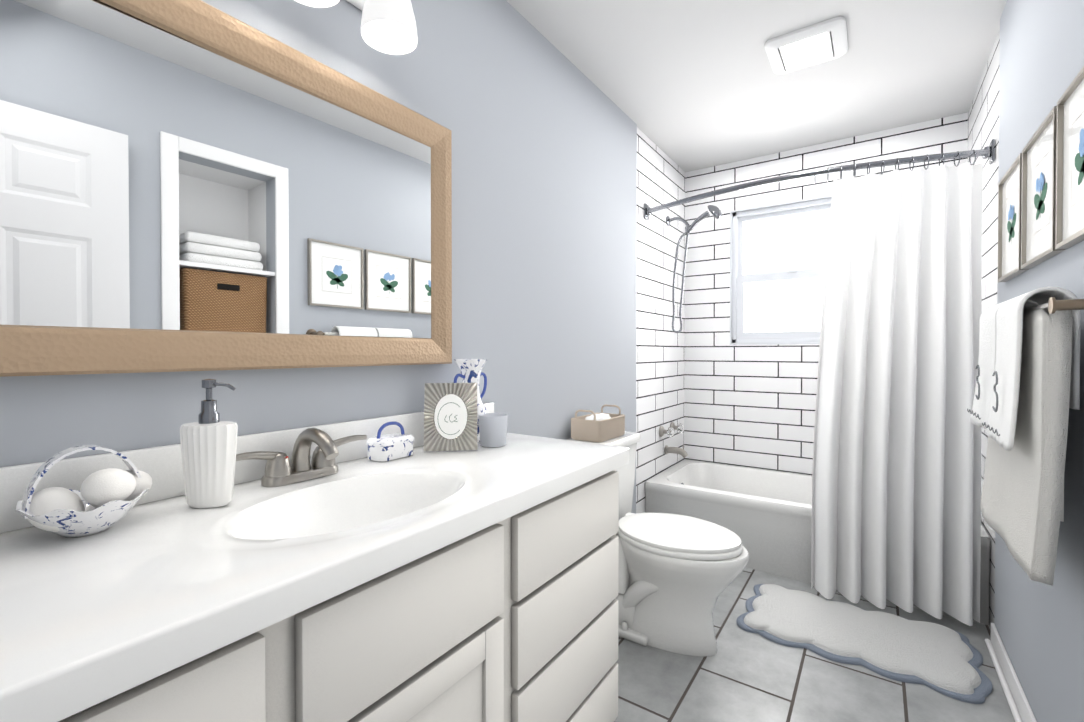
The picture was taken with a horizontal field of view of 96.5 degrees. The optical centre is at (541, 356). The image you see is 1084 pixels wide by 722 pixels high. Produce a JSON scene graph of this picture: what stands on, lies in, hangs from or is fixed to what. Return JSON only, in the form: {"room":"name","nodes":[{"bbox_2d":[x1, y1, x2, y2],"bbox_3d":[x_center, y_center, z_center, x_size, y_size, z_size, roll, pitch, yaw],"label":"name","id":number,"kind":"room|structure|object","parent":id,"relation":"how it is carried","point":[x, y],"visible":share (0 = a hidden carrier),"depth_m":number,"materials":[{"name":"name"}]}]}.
{"room":"bathroom","nodes":[
{"label":"bathroom","id":0,"kind":"room"},
{"bbox_2d":[0,0,636,513],"bbox_3d":[-0.328,-0.085,1.601,0.100,2.450,2.910,0,1,35],"label":"wall","id":1,"kind":"structure","parent":0,"point":[544,194],"depth_m":1.71,"materials":[{"name":"grey"}]},
{"bbox_2d":[0,0,451,376],"bbox_3d":[-0.599,-0.336,1.081,0.042,0.728,1.070,0,1,35],"label":"wall mirror","id":2,"kind":"object","parent":1,"relation":"attached to","point":[193,185],"visible":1,"depth_m":0.97,"materials":[{"name":"beige mirror"}]},
{"bbox_2d":[295,0,417,54],"bbox_3d":[-0.583,-0.876,0.955,0.201,0.185,0.850,0,1,35],"label":"sconce","id":3,"kind":"object","parent":1,"relation":"attached to","point":[388,27],"visible":1,"depth_m":1.20,"materials":[{"name":"white glass"}]},
{"bbox_2d":[636,128,684,513],"bbox_3d":[0.776,-0.100,3.208,0.088,2.450,0.990,0,1,35],"label":"wall tiles","id":4,"kind":"structure","parent":1,"relation":"attached to","point":[660,372],"depth_m":3.07,"materials":[{"name":"white tile"}]},
{"bbox_2d":[659,422,687,457],"bbox_3d":[0.885,0.555,3.163,0.148,0.212,0.272,0,1,35],"label":"tub faucet","id":5,"kind":"object","parent":4,"relation":"attached to","point":[672,428],"visible":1,"depth_m":3.14,"materials":[{"name":"silver metal"}]},
{"bbox_2d":[666,205,721,332],"bbox_3d":[0.964,-0.547,3.090,0.350,0.799,0.130,0,1,35],"label":"shower head","id":6,"kind":"object","parent":4,"relation":"attached to","point":[715,211],"visible":1,"depth_m":3.11},
{"bbox_2d":[644,139,994,625],"bbox_3d":[1.194,0.093,2.379,1.542,1.990,0.267,0,1,35],"label":"shower curtain","id":7,"kind":"object","parent":4,"relation":"attached to","point":[896,493],"visible":1,"depth_m":2.10,"materials":[{"name":"white fabric"}]},
{"bbox_2d":[506,0,1006,171],"bbox_3d":[0.764,-1.358,1.436,2.070,0.100,3.900,0,1,35],"label":"ceiling","id":8,"kind":"structure","parent":0,"point":[687,85],"depth_m":2.20,"materials":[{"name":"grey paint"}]},
{"bbox_2d":[765,16,847,73],"bbox_3d":[1.123,-1.299,2.052,0.290,0.030,0.280,0,1,35],"label":"fan","id":9,"kind":"object","parent":8,"relation":"attached to","point":[817,43],"visible":1,"depth_m":2.01,"materials":[{"name":"white plastic"}]},
{"bbox_2d":[614,567,1014,721],"bbox_3d":[0.764,1.192,1.460,2.070,0.100,3.900,0,1,35],"label":"floor","id":10,"kind":"structure","parent":0,"point":[741,675],"depth_m":1.68,"materials":[{"name":"tile"}]},
{"bbox_2d":[0,402,629,721],"bbox_3d":[-0.398,0.659,0.942,0.539,0.975,1.529,0,1,35],"label":"bathroom vanity","id":11,"kind":"object","parent":10,"relation":"on","point":[479,584],"visible":0.98,"depth_m":0.77,"materials":[{"name":"paint"}]},
{"bbox_2d":[15,445,151,537],"bbox_3d":[-0.709,0.206,0.756,0.155,0.132,0.160,0,1,35],"label":"basket bowl","id":12,"kind":"object","parent":11,"relation":"on","point":[104,499],"visible":1,"depth_m":0.72,"materials":[{"name":"ceramic"}]},
{"bbox_2d":[180,379,237,507],"bbox_3d":[-0.607,0.156,0.882,0.087,0.230,0.077,0,1,35],"label":"soap dispenser","id":13,"kind":"object","parent":11,"relation":"on","point":[208,440],"visible":1,"depth_m":0.86,"materials":[{"name":"white ceramic"}]},
{"bbox_2d":[236,428,366,486],"bbox_3d":[-0.492,0.212,1.042,0.158,0.115,0.313,0,1,35],"label":"faucet","id":14,"kind":"object","parent":11,"relation":"on","point":[281,469],"visible":0.92,"depth_m":1.03,"materials":[{"name":"silver metal"}]},
{"bbox_2d":[366,421,414,461],"bbox_3d":[-0.398,0.220,1.276,0.074,0.094,0.118,0,1,35],"label":"trinket box","id":15,"kind":"object","parent":11,"relation":"on","point":[387,447],"visible":1,"depth_m":1.24,"materials":[{"name":"ceramic"}]},
{"bbox_2d":[424,383,476,450],"bbox_3d":[-0.258,0.171,1.369,0.148,0.190,0.014,0,-9,-7],"label":"photo frame","id":16,"kind":"object","parent":11,"relation":"on","point":[450,416],"visible":1,"depth_m":1.36,"materials":[{"name":"silver metal"}]},
{"bbox_2d":[454,359,487,441],"bbox_3d":[-0.224,0.138,1.524,0.112,0.255,0.149,0,1,35],"label":"vase","id":17,"kind":"object","parent":11,"relation":"on","point":[470,370],"visible":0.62,"depth_m":1.50,"materials":[{"name":"ceramic"}]},
{"bbox_2d":[479,413,507,446],"bbox_3d":[-0.146,0.221,1.444,0.086,0.090,0.086,0,1,35],"label":"cup","id":18,"kind":"object","parent":11,"relation":"on","point":[493,429],"visible":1,"depth_m":1.41,"materials":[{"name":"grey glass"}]},
{"bbox_2d":[564,431,748,655],"bbox_3d":[0.459,0.750,1.995,0.739,0.772,0.492,0,1,35],"label":"toilet","id":19,"kind":"object","parent":10,"relation":"on","point":[678,574],"visible":0.71,"depth_m":1.86,"materials":[{"name":"ceramic"}]},
{"bbox_2d":[571,404,624,441],"bbox_3d":[0.253,0.295,2.163,0.154,0.133,0.254,0,1,35],"label":"basket","id":20,"kind":"object","parent":19,"relation":"on","point":[597,427],"visible":1,"depth_m":2.08,"materials":[{"name":"brown"}]},
{"bbox_2d":[645,459,990,624],"bbox_3d":[1.458,0.941,2.769,1.540,0.375,0.750,0,1,35],"label":"bathtub","id":21,"kind":"object","parent":10,"relation":"on","point":[765,515],"visible":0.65,"depth_m":2.64,"materials":[{"name":"ceramic"}]},
{"bbox_2d":[736,584,991,703],"bbox_3d":[1.269,1.119,1.980,0.820,0.032,0.500,0,1,35],"label":"bath mat","id":22,"kind":"object","parent":10,"relation":"on","point":[944,660],"visible":1,"depth_m":1.90,"materials":[{"name":"white fabric"}]},
{"bbox_2d":[685,113,967,474],"bbox_3d":[1.700,-0.099,3.111,1.544,2.450,0.100,0,1,35],"label":"wall tile","id":23,"kind":"structure","parent":0,"point":[753,406],"depth_m":3.24,"materials":[{"name":"white tile"}]},
{"bbox_2d":[730,195,831,344],"bbox_3d":[1.629,-0.535,3.153,0.750,0.920,0.094,0,1,35],"label":"window","id":24,"kind":"structure","parent":23,"relation":"attached to","point":[778,253],"depth_m":3.20,"materials":[{"name":"white glass"}]},
{"bbox_2d":[994,0,1083,721],"bbox_3d":[1.101,-0.075,0.607,0.340,2.450,2.900,0,1,35],"label":"wall","id":25,"kind":"structure","parent":0,"point":[1039,626],"depth_m":1.34,"materials":[{"name":"grey"}]},
{"bbox_2d":[967,30,999,625],"bbox_3d":[2.116,-0.091,2.276,0.088,2.450,1.000,0,1,35],"label":"wall tiles","id":26,"kind":"structure","parent":25,"relation":"attached to","point":[983,121],"depth_m":2.11,"materials":[{"name":"white tile"}]},
{"bbox_2d":[985,622,1036,721],"bbox_3d":[0.977,1.106,0.765,0.028,0.086,2.796,0,1,35],"label":"baseboard","id":27,"kind":"structure","parent":25,"relation":"attached to","point":[1020,707],"depth_m":1.63,"materials":[{"name":"white wood"}]},
{"bbox_2d":[997,153,1028,281],"bbox_3d":[1.597,-0.453,1.641,0.022,0.365,0.330,0,1,35],"label":"picture frame","id":28,"kind":"object","parent":25,"relation":"attached to","point":[1009,222],"visible":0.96,"depth_m":1.66,"materials":[{"name":"white paper"}]},
{"bbox_2d":[967,286,1083,585],"bbox_3d":[1.232,0.164,1.236,0.154,0.638,0.660,0,1,35],"label":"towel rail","id":29,"kind":"object","parent":25,"relation":"attached to","point":[1027,393],"visible":1,"depth_m":1.09,"materials":[{"name":"white fabric"}]},
{"bbox_2d":[1021,106,1064,268],"bbox_3d":[1.398,-0.450,1.353,0.022,0.365,0.330,0,1,35],"label":"picture frame","id":30,"kind":"object","parent":25,"relation":"attached to","point":[1038,204],"visible":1,"depth_m":1.36,"materials":[{"name":"white paper"}]},
{"bbox_2d":[1055,66,1083,249],"bbox_3d":[1.199,-0.447,1.065,0.022,0.365,0.330,0,1,35],"label":"picture frame","id":31,"kind":"object","parent":25,"relation":"attached to","point":[1069,226],"visible":1,"depth_m":1.15,"materials":[{"name":"white paper"}]}
]}

